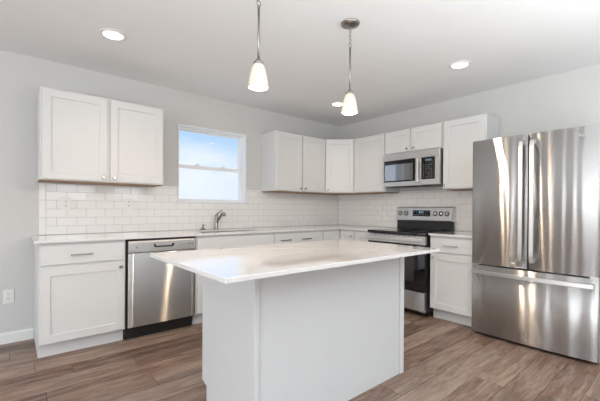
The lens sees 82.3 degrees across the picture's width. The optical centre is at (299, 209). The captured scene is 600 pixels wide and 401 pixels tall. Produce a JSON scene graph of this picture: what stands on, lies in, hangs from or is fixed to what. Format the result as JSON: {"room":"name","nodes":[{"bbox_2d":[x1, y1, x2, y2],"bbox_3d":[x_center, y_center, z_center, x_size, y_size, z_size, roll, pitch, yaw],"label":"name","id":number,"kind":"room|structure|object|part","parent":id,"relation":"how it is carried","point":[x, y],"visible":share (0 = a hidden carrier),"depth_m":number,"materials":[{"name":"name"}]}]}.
{"room":"kitchen","nodes":[
{"label":"kitchen","id":0,"kind":"room"},
{"bbox_2d":[0,50,338,332],"bbox_3d":[-2.453,-0.106,3.019,8.120,2.463,0.160,0,0,-40],"label":"wall","id":1,"kind":"structure","parent":0,"point":[21,76],"depth_m":3.02,"materials":[{"name":"grey paint"}]},
{"bbox_2d":[3,289,13,303],"bbox_3d":[-2.466,0.731,2.904,0.072,0.116,0.009,0,0,-40],"label":"power outlet","id":2,"kind":"object","parent":1,"relation":"attached to","point":[8,295],"visible":1,"depth_m":2.90,"materials":[{"name":"white plastic"}]},
{"bbox_2d":[0,328,33,344],"bbox_3d":[-3.924,1.075,1.677,4.147,0.092,0.014,0,0,-40],"label":"baseboard","id":3,"kind":"structure","parent":1,"relation":"attached to","point":[25,334],"depth_m":2.93,"materials":[{"name":"white paint"}]},
{"bbox_2d":[61,197,70,209],"bbox_3d":[-2.150,-0.059,3.153,0.072,0.116,0.009,0,0,-40],"label":"power outlet","id":4,"kind":"object","parent":1,"relation":"attached to","point":[65,201],"visible":1,"depth_m":3.15,"materials":[{"name":"white plastic"}]},
{"bbox_2d":[37,86,163,186],"bbox_3d":[-1.821,-0.624,3.199,0.982,0.762,0.368,0,0,-40],"label":"upper cabinet","id":5,"kind":"object","parent":1,"relation":"attached to","point":[82,138],"visible":1,"depth_m":3.03,"materials":[{"name":"white paint"}]},
{"bbox_3d":[-1.912,-0.623,2.930,0.469,0.734,0.020,0,0,-40],"label":"door","id":6,"kind":"part","parent":5,"relation":"part of","materials":[{"name":"white paint"}]},
{"bbox_3d":[-1.838,-0.246,3.217,0.982,0.005,0.308,0,0,-40],"label":"panel","id":7,"kind":"part","parent":5,"relation":"part of","materials":[{"name":"brown wood"}]},
{"bbox_3d":[-1.537,-0.622,3.247,0.457,0.734,0.020,0,0,-40],"label":"door","id":8,"kind":"part","parent":5,"relation":"part of","materials":[{"name":"white paint"}]},
{"bbox_2d":[125,198,132,209],"bbox_3d":[-1.744,-0.061,3.495,0.072,0.116,0.009,0,0,-40],"label":"power outlet","id":9,"kind":"object","parent":1,"relation":"attached to","point":[128,201],"visible":1,"depth_m":3.49,"materials":[{"name":"white plastic"}]},
{"bbox_2d":[39,182,337,234],"bbox_3d":[-0.847,-0.016,4.262,3.820,0.489,0.008,0,0,-40],"label":"backsplash","id":10,"kind":"structure","parent":1,"relation":"attached to","point":[94,208],"depth_m":3.68,"materials":[{"name":"white tile"}]},
{"bbox_2d":[178,124,245,203],"bbox_3d":[-1.077,-0.521,4.169,0.872,0.879,0.166,0,0,-40],"label":"window","id":11,"kind":"structure","parent":1,"relation":"in","point":[241,152],"depth_m":4.29,"materials":[{"name":"white plastic"}]},
{"bbox_3d":[-1.115,-0.712,4.214,0.823,0.445,0.028,0,0,-40],"label":"sash","id":12,"kind":"part","parent":11,"relation":"part of","materials":[{"name":"clear glass"}]},
{"bbox_3d":[-1.096,-0.316,4.191,0.823,0.415,0.028,0,0,-40],"label":"sash","id":13,"kind":"part","parent":11,"relation":"part of","materials":[{"name":"glass"}]},
{"bbox_2d":[266,203,270,211],"bbox_3d":[-0.419,-0.032,4.611,0.072,0.116,0.009,0,0,-40],"label":"power outlet","id":14,"kind":"object","parent":1,"relation":"attached to","point":[268,207],"visible":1,"depth_m":4.61,"materials":[{"name":"white plastic"}]},
{"bbox_2d":[261,130,324,193],"bbox_3d":[-0.065,-0.618,4.678,0.860,0.762,0.368,0,0,-40],"label":"upper cabinet","id":15,"kind":"object","parent":1,"relation":"attached to","point":[290,162],"visible":1,"depth_m":4.49,"materials":[{"name":"white paint"}]},
{"bbox_3d":[-0.136,-0.618,4.426,0.405,0.734,0.020,0,0,-40],"label":"door","id":16,"kind":"part","parent":15,"relation":"part of","materials":[{"name":"white paint"}]},
{"bbox_3d":[-0.082,-0.240,4.696,0.860,0.005,0.308,0,0,-40],"label":"panel","id":17,"kind":"part","parent":15,"relation":"part of","materials":[{"name":"brown wood"}]},
{"bbox_3d":[0.192,-0.616,4.702,0.400,0.734,0.020,0,0,-40],"label":"door","id":18,"kind":"part","parent":15,"relation":"part of","materials":[{"name":"white paint"}]},
{"bbox_2d":[321,139,357,194],"bbox_3d":[0.575,-0.615,5.055,0.622,0.762,0.616,0,0,-40],"label":"upper cabinet","id":19,"kind":"object","parent":1,"relation":"attached to","point":[339,153],"visible":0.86,"depth_m":4.82,"materials":[{"name":"white paint"}]},
{"bbox_3d":[0.576,-0.237,5.059,0.599,0.005,0.599,0,0,-40],"label":"panel","id":20,"kind":"part","parent":19,"relation":"part of","materials":[{"name":"brown wood"}]},
{"bbox_2d":[0,0,599,126],"bbox_3d":[-0.069,-1.362,0.100,8.240,0.100,7.680,0,0,-40],"label":"ceiling","id":21,"kind":"structure","parent":0,"point":[403,51],"depth_m":2.74,"materials":[{"name":"white paint"}]},
{"bbox_2d":[99,28,126,40],"bbox_3d":[-1.416,-1.324,2.600,0.188,0.008,0.188,0,0,-40],"label":"recessed light","id":22,"kind":"object","parent":21,"relation":"in","point":[112,34],"visible":1,"depth_m":2.59,"materials":[{"name":"white paint"}]},
{"bbox_2d":[248,0,267,90],"bbox_3d":[-0.233,-1.003,1.929,0.132,0.632,0.132,0,0,-40],"label":"pendant light","id":23,"kind":"object","parent":21,"relation":"hanging from","point":[258,81],"visible":1,"depth_m":1.91,"materials":[{"name":"white glass"}]},
{"bbox_3d":[-0.234,-0.752,1.929,0.112,0.132,0.112,0,0,-40],"label":"lamp shade","id":24,"kind":"part","parent":23,"relation":"part of","materials":[{"name":"white glass"}]},
{"bbox_3d":[-0.233,-0.995,1.929,0.019,0.308,0.019,0,0,-40],"label":"rod","id":25,"kind":"part","parent":23,"relation":"part of","materials":[{"name":"silver metal"}]},
{"bbox_2d":[330,102,342,106],"bbox_3d":[0.474,-1.318,4.283,0.188,0.008,0.188,0,0,-40],"label":"recessed light","id":26,"kind":"object","parent":21,"relation":"in","point":[337,104],"visible":0.81,"depth_m":4.29,"materials":[{"name":"white paint"}]},
{"bbox_2d":[341,18,359,114],"bbox_3d":[0.353,-1.001,2.421,0.132,0.632,0.132,0,0,-40],"label":"pendant light","id":27,"kind":"object","parent":21,"relation":"hanging from","point":[349,107],"visible":1,"depth_m":2.40,"materials":[{"name":"white glass"}]},
{"bbox_3d":[0.352,-0.993,2.421,0.019,0.308,0.019,0,0,-40],"label":"rod","id":28,"kind":"part","parent":27,"relation":"part of","materials":[{"name":"silver metal"}]},
{"bbox_3d":[0.351,-0.750,2.422,0.112,0.132,0.112,0,0,-40],"label":"lamp shade","id":29,"kind":"part","parent":27,"relation":"part of","materials":[{"name":"white glass"}]},
{"bbox_2d":[449,60,470,68],"bbox_3d":[1.444,-1.308,3.100,0.188,0.008,0.188,0,0,-40],"label":"recessed light","id":30,"kind":"object","parent":21,"relation":"in","point":[460,64],"visible":1,"depth_m":3.08,"materials":[{"name":"white paint"}]},
{"bbox_2d":[0,308,599,400],"bbox_3d":[-0.074,1.176,0.119,8.130,0.050,7.559,0,0,-40],"label":"floor","id":31,"kind":"structure","parent":0,"point":[445,360],"depth_m":2.45,"materials":[{"name":"brown wood"}]},
{"bbox_2d":[34,240,124,357],"bbox_3d":[-1.898,0.689,2.954,0.590,0.880,0.660,0,0,-40],"label":"base cabinet","id":32,"kind":"object","parent":31,"relation":"on","point":[79,287],"visible":0.97,"depth_m":2.72,"materials":[{"name":"white paint"}]},
{"bbox_3d":[-1.713,0.347,2.732,0.568,0.146,0.020,0,0,-40],"label":"drawer","id":33,"kind":"part","parent":32,"relation":"part of","materials":[{"name":"white paint"}]},
{"bbox_3d":[-1.714,0.347,2.696,0.150,0.010,0.034,0,0,-40],"label":"handle","id":34,"kind":"part","parent":32,"relation":"part of","materials":[{"name":"silver metal"}]},
{"bbox_3d":[-1.715,0.725,2.734,0.568,0.566,0.020,0,0,-40],"label":"door","id":35,"kind":"part","parent":32,"relation":"part of","materials":[{"name":"white paint"}]},
{"bbox_2d":[123,236,194,339],"bbox_3d":[-1.438,0.694,3.350,0.604,0.869,0.632,0,0,-40],"label":"dishwasher","id":36,"kind":"object","parent":31,"relation":"on","point":[159,295],"visible":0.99,"depth_m":3.08,"materials":[{"name":"silver metal"}]},
{"bbox_3d":[-1.305,1.079,3.191,0.604,0.102,0.072,0,0,-40],"label":"toe panel","id":37,"kind":"part","parent":36,"relation":"part of","materials":[{"name":"black plastic"}]},
{"bbox_3d":[-1.232,0.318,3.112,0.183,0.031,0.006,0,0,-40],"label":"handle","id":38,"kind":"part","parent":36,"relation":"part of","materials":[{"name":"black plastic"}]},
{"bbox_2d":[192,232,273,323],"bbox_3d":[-0.842,0.693,3.848,0.928,0.880,0.654,0,0,-40],"label":"base cabinet","id":39,"kind":"object","parent":31,"relation":"on","point":[233,240],"visible":0.09,"depth_m":3.46,"materials":[{"name":"white paint"}]},
{"bbox_3d":[-0.831,0.728,3.479,0.444,0.566,0.020,0,0,-40],"label":"door","id":40,"kind":"part","parent":39,"relation":"part of","materials":[{"name":"white paint"}]},
{"bbox_3d":[-0.652,0.350,3.626,0.904,0.146,0.020,0,0,-40],"label":"drawer","id":41,"kind":"part","parent":39,"relation":"part of","materials":[{"name":"white paint"}]},
{"bbox_2d":[273,230,321,243],"bbox_3d":[-0.191,0.695,4.392,0.763,0.880,0.660,0,0,-40],"label":"base cabinet","id":42,"kind":"object","parent":31,"relation":"on","point":[315,235],"visible":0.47,"depth_m":4.14,"materials":[{"name":"white paint"}]},
{"bbox_2d":[202,257,403,400],"bbox_3d":[0.054,0.706,2.268,1.244,0.875,0.638,0,0,-40],"label":"kitchen island","id":43,"kind":"object","parent":31,"relation":"on","point":[336,333],"visible":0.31,"depth_m":1.92,"materials":[{"name":"white paint"}]},
{"bbox_3d":[-0.402,0.705,1.864,0.018,0.875,0.560,0,0,-40],"label":"panel","id":44,"kind":"part","parent":43,"relation":"part of","materials":[{"name":"white paint"}]},
{"bbox_3d":[-0.214,0.707,1.641,0.026,0.875,0.026,0,0,-40],"label":"corner trim","id":45,"kind":"part","parent":43,"relation":"part of","materials":[{"name":"white paint"}]},
{"bbox_2d":[150,239,439,283],"bbox_3d":[0.037,0.258,2.082,1.551,0.020,0.882,0,0,-40],"label":"island countertop","id":46,"kind":"structure","parent":43,"relation":"on","point":[244,263],"depth_m":1.80,"materials":[{"name":"white stone"}]},
{"bbox_3d":[0.244,0.708,2.026,1.170,0.875,0.008,0,0,-40],"label":"panel","id":47,"kind":"part","parent":43,"relation":"part of","materials":[{"name":"white paint"}]},
{"bbox_3d":[0.709,0.710,2.419,0.046,0.875,0.026,0,0,-40],"label":"corner trim","id":48,"kind":"part","parent":43,"relation":"part of","materials":[{"name":"white paint"}]},
{"bbox_2d":[322,229,355,239],"bbox_3d":[0.534,0.698,4.855,0.936,0.880,0.886,0,0,-40],"label":"base cabinet","id":49,"kind":"object","parent":31,"relation":"on","point":[336,233],"visible":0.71,"depth_m":4.51,"materials":[{"name":"white paint"}]},
{"bbox_2d":[30,225,390,243],"bbox_3d":[-0.507,0.243,3.812,3.876,0.020,1.134,0,0,-40],"label":"countertop","id":50,"kind":"structure","parent":49,"relation":"on","point":[38,239],"depth_m":3.36,"materials":[{"name":"white stone"}]},
{"bbox_2d":[215,210,225,229],"bbox_3d":[-0.925,0.114,4.022,0.191,0.232,0.074,1,0,35],"label":"faucet","id":51,"kind":"object","parent":50,"relation":"on","point":[217,218],"visible":0.99,"depth_m":4.04,"materials":[{"name":"silver metal"}]},
{"bbox_3d":[-0.920,0.088,4.005,0.165,0.122,0.040,1,0,41],"label":"spout","id":52,"kind":"part","parent":51,"relation":"part of","materials":[{"name":"silver metal"}]},
{"bbox_2d":[201,230,245,232],"bbox_3d":[-0.838,0.358,3.854,0.738,0.213,0.418,0,0,-40],"label":"sink","id":53,"kind":"object","parent":50,"relation":"in","point":[239,230],"visible":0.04,"depth_m":4.05,"materials":[{"name":"silver metal"}]},
{"bbox_3d":[0.410,0.648,4.524,0.288,0.734,0.020,0,0,-40],"label":"door","id":54,"kind":"part","parent":49,"relation":"part of","materials":[{"name":"white paint"}]},
{"bbox_3d":[0.620,0.649,4.524,0.020,0.734,0.238,0,0,-40],"label":"door","id":55,"kind":"part","parent":49,"relation":"part of","materials":[{"name":"white paint"}]},
{"bbox_2d":[355,230,368,241],"bbox_3d":[1.018,0.702,4.521,0.626,0.880,0.244,0,0,-40],"label":"base cabinet","id":56,"kind":"object","parent":31,"relation":"on","point":[359,235],"visible":0.15,"depth_m":4.34,"materials":[{"name":"white paint"}]},
{"bbox_2d":[366,207,455,315],"bbox_3d":[1.306,0.552,4.090,0.723,1.186,0.762,0,0,-40],"label":"range","id":57,"kind":"object","parent":31,"relation":"on","point":[414,224],"visible":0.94,"depth_m":3.82,"materials":[{"name":"silver metal"}]},
{"bbox_3d":[1.050,0.321,3.872,0.052,0.044,0.742,0,0,-40],"label":"handle","id":58,"kind":"part","parent":57,"relation":"part of","materials":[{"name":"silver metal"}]},
{"bbox_3d":[1.085,0.620,3.904,0.042,0.500,0.754,0,0,-40],"label":"oven door","id":59,"kind":"part","parent":57,"relation":"part of","materials":[{"name":"black glass"}]},
{"bbox_3d":[1.086,0.323,3.903,0.044,0.092,0.750,0,0,-40],"label":"door rail","id":60,"kind":"part","parent":57,"relation":"part of","materials":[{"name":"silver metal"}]},
{"bbox_2d":[368,228,451,235],"bbox_3d":[1.319,0.256,4.098,0.658,0.031,0.762,0,0,-40],"label":"cooktop","id":61,"kind":"object","parent":57,"relation":"in","point":[388,231],"depth_m":4.01,"materials":[{"name":"black glass"}]},
{"bbox_3d":[1.082,0.980,3.905,0.044,0.206,0.750,0,0,-40],"label":"storage drawer","id":62,"kind":"part","parent":57,"relation":"part of","materials":[{"name":"silver metal"}]},
{"bbox_3d":[1.550,0.049,4.291,0.092,0.178,0.762,0,0,-40],"label":"control panel","id":63,"kind":"part","parent":57,"relation":"part of","materials":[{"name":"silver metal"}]},
{"bbox_2d":[430,235,471,325],"bbox_3d":[1.736,0.710,3.642,0.660,0.880,0.455,0,0,-40],"label":"base cabinet","id":64,"kind":"object","parent":31,"relation":"on","point":[450,268],"visible":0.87,"depth_m":3.46,"materials":[{"name":"white paint"}]},
{"bbox_2d":[428,231,471,237],"bbox_3d":[1.745,0.258,3.644,0.646,0.020,0.459,0,0,-40],"label":"countertop","id":65,"kind":"structure","parent":64,"relation":"on","point":[463,234],"depth_m":3.53,"materials":[{"name":"white stone"}]},
{"bbox_3d":[1.519,0.364,3.456,0.020,0.146,0.433,0,0,-40],"label":"drawer","id":66,"kind":"part","parent":64,"relation":"part of","materials":[{"name":"white paint"}]},
{"bbox_2d":[471,124,599,362],"bbox_3d":[2.128,0.258,3.056,0.762,1.790,0.914,0,0,-40],"label":"refrigerator","id":67,"kind":"object","parent":31,"relation":"on","point":[535,270],"visible":1,"depth_m":2.79,"materials":[{"name":"grey metal"}]},
{"bbox_3d":[1.776,-0.071,3.057,0.078,1.130,0.454,0,0,-40],"label":"door","id":68,"kind":"part","parent":67,"relation":"part of","materials":[{"name":"silver metal"}]},
{"bbox_3d":[1.854,-0.071,2.874,0.078,1.018,0.030,0,0,-40],"label":"handle","id":69,"kind":"part","parent":67,"relation":"part of","materials":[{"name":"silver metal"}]},
{"bbox_3d":[1.905,-0.071,2.813,0.078,1.018,0.030,0,0,-40],"label":"handle","id":70,"kind":"part","parent":67,"relation":"part of","materials":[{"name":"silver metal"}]},
{"bbox_3d":[1.917,0.816,2.883,0.080,0.616,0.914,0,0,-40],"label":"freezer drawer","id":71,"kind":"part","parent":67,"relation":"part of","materials":[{"name":"silver metal"}]},
{"bbox_3d":[2.072,-0.068,2.705,0.078,1.130,0.454,0,0,-40],"label":"door","id":72,"kind":"part","parent":67,"relation":"part of","materials":[{"name":"silver metal"}]},
{"bbox_2d":[339,64,599,231],"bbox_3d":[3.041,-0.070,2.704,0.120,2.463,7.400,0,0,-40],"label":"wall","id":73,"kind":"structure","parent":0,"point":[569,99],"depth_m":3.52,"materials":[{"name":"grey paint"}]},
{"bbox_2d":[354,133,399,193],"bbox_3d":[1.048,-0.611,4.713,0.340,0.762,0.520,0,0,-40],"label":"upper cabinet","id":74,"kind":"object","parent":73,"relation":"attached to","point":[369,151],"visible":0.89,"depth_m":4.60,"materials":[{"name":"white paint"}]},
{"bbox_3d":[0.925,-0.612,4.609,0.020,0.734,0.498,0,0,-40],"label":"door","id":75,"kind":"part","parent":74,"relation":"part of","materials":[{"name":"white paint"}]},
{"bbox_3d":[1.052,-0.233,4.719,0.308,0.005,0.520,0,0,-40],"label":"panel","id":76,"kind":"part","parent":74,"relation":"part of","materials":[{"name":"brown wood"}]},
{"bbox_2d":[338,190,472,231],"bbox_3d":[1.370,-0.003,4.588,0.008,0.489,2.354,0,0,-40],"label":"backsplash","id":77,"kind":"structure","parent":73,"relation":"attached to","point":[357,210],"depth_m":4.69,"materials":[{"name":"white tile"}]},
{"bbox_2d":[386,122,442,154],"bbox_3d":[1.454,-0.840,4.210,0.368,0.296,0.762,0,0,-40],"label":"upper cabinet","id":78,"kind":"object","parent":73,"relation":"attached to","point":[426,137],"visible":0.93,"depth_m":4.07,"materials":[{"name":"white paint"}]},
{"bbox_3d":[1.215,-0.841,4.267,0.020,0.268,0.348,0,0,-40],"label":"door","id":79,"kind":"part","parent":78,"relation":"part of","materials":[{"name":"white paint"}]},
{"bbox_2d":[382,148,442,187],"bbox_3d":[1.427,-0.484,4.190,0.418,0.408,0.758,0,0,-40],"label":"microwave","id":80,"kind":"object","parent":78,"relation":"attached to","point":[423,168],"visible":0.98,"depth_m":4.04,"materials":[{"name":"grey metal"}]},
{"bbox_3d":[1.228,-0.476,4.197,0.040,0.265,0.447,0,0,-40],"label":"door glass","id":81,"kind":"part","parent":80,"relation":"part of","materials":[{"name":"black glass"}]},
{"bbox_3d":[1.239,-0.451,4.181,0.044,0.320,0.530,0,0,-40],"label":"door","id":82,"kind":"part","parent":80,"relation":"part of","materials":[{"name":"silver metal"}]},
{"bbox_3d":[1.359,-0.462,3.976,0.038,0.285,0.030,0,0,-40],"label":"handle","id":83,"kind":"part","parent":80,"relation":"part of","materials":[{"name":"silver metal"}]},
{"bbox_3d":[1.484,-0.448,3.891,0.044,0.320,0.226,0,0,-40],"label":"control panel","id":84,"kind":"part","parent":80,"relation":"part of","materials":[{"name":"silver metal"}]},
{"bbox_3d":[1.463,-0.839,3.972,0.020,0.268,0.370,0,0,-40],"label":"door","id":85,"kind":"part","parent":78,"relation":"part of","materials":[{"name":"white paint"}]},
{"bbox_2d":[443,113,498,190],"bbox_3d":[1.847,-0.603,3.742,0.368,0.762,0.455,0,0,-40],"label":"upper cabinet","id":86,"kind":"object","parent":73,"relation":"attached to","point":[459,135],"visible":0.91,"depth_m":3.65,"materials":[{"name":"white paint"}]},
{"bbox_3d":[1.862,-0.224,3.757,0.308,0.005,0.455,0,0,-40],"label":"panel","id":87,"kind":"part","parent":86,"relation":"part of","materials":[{"name":"brown wood"}]}
]}

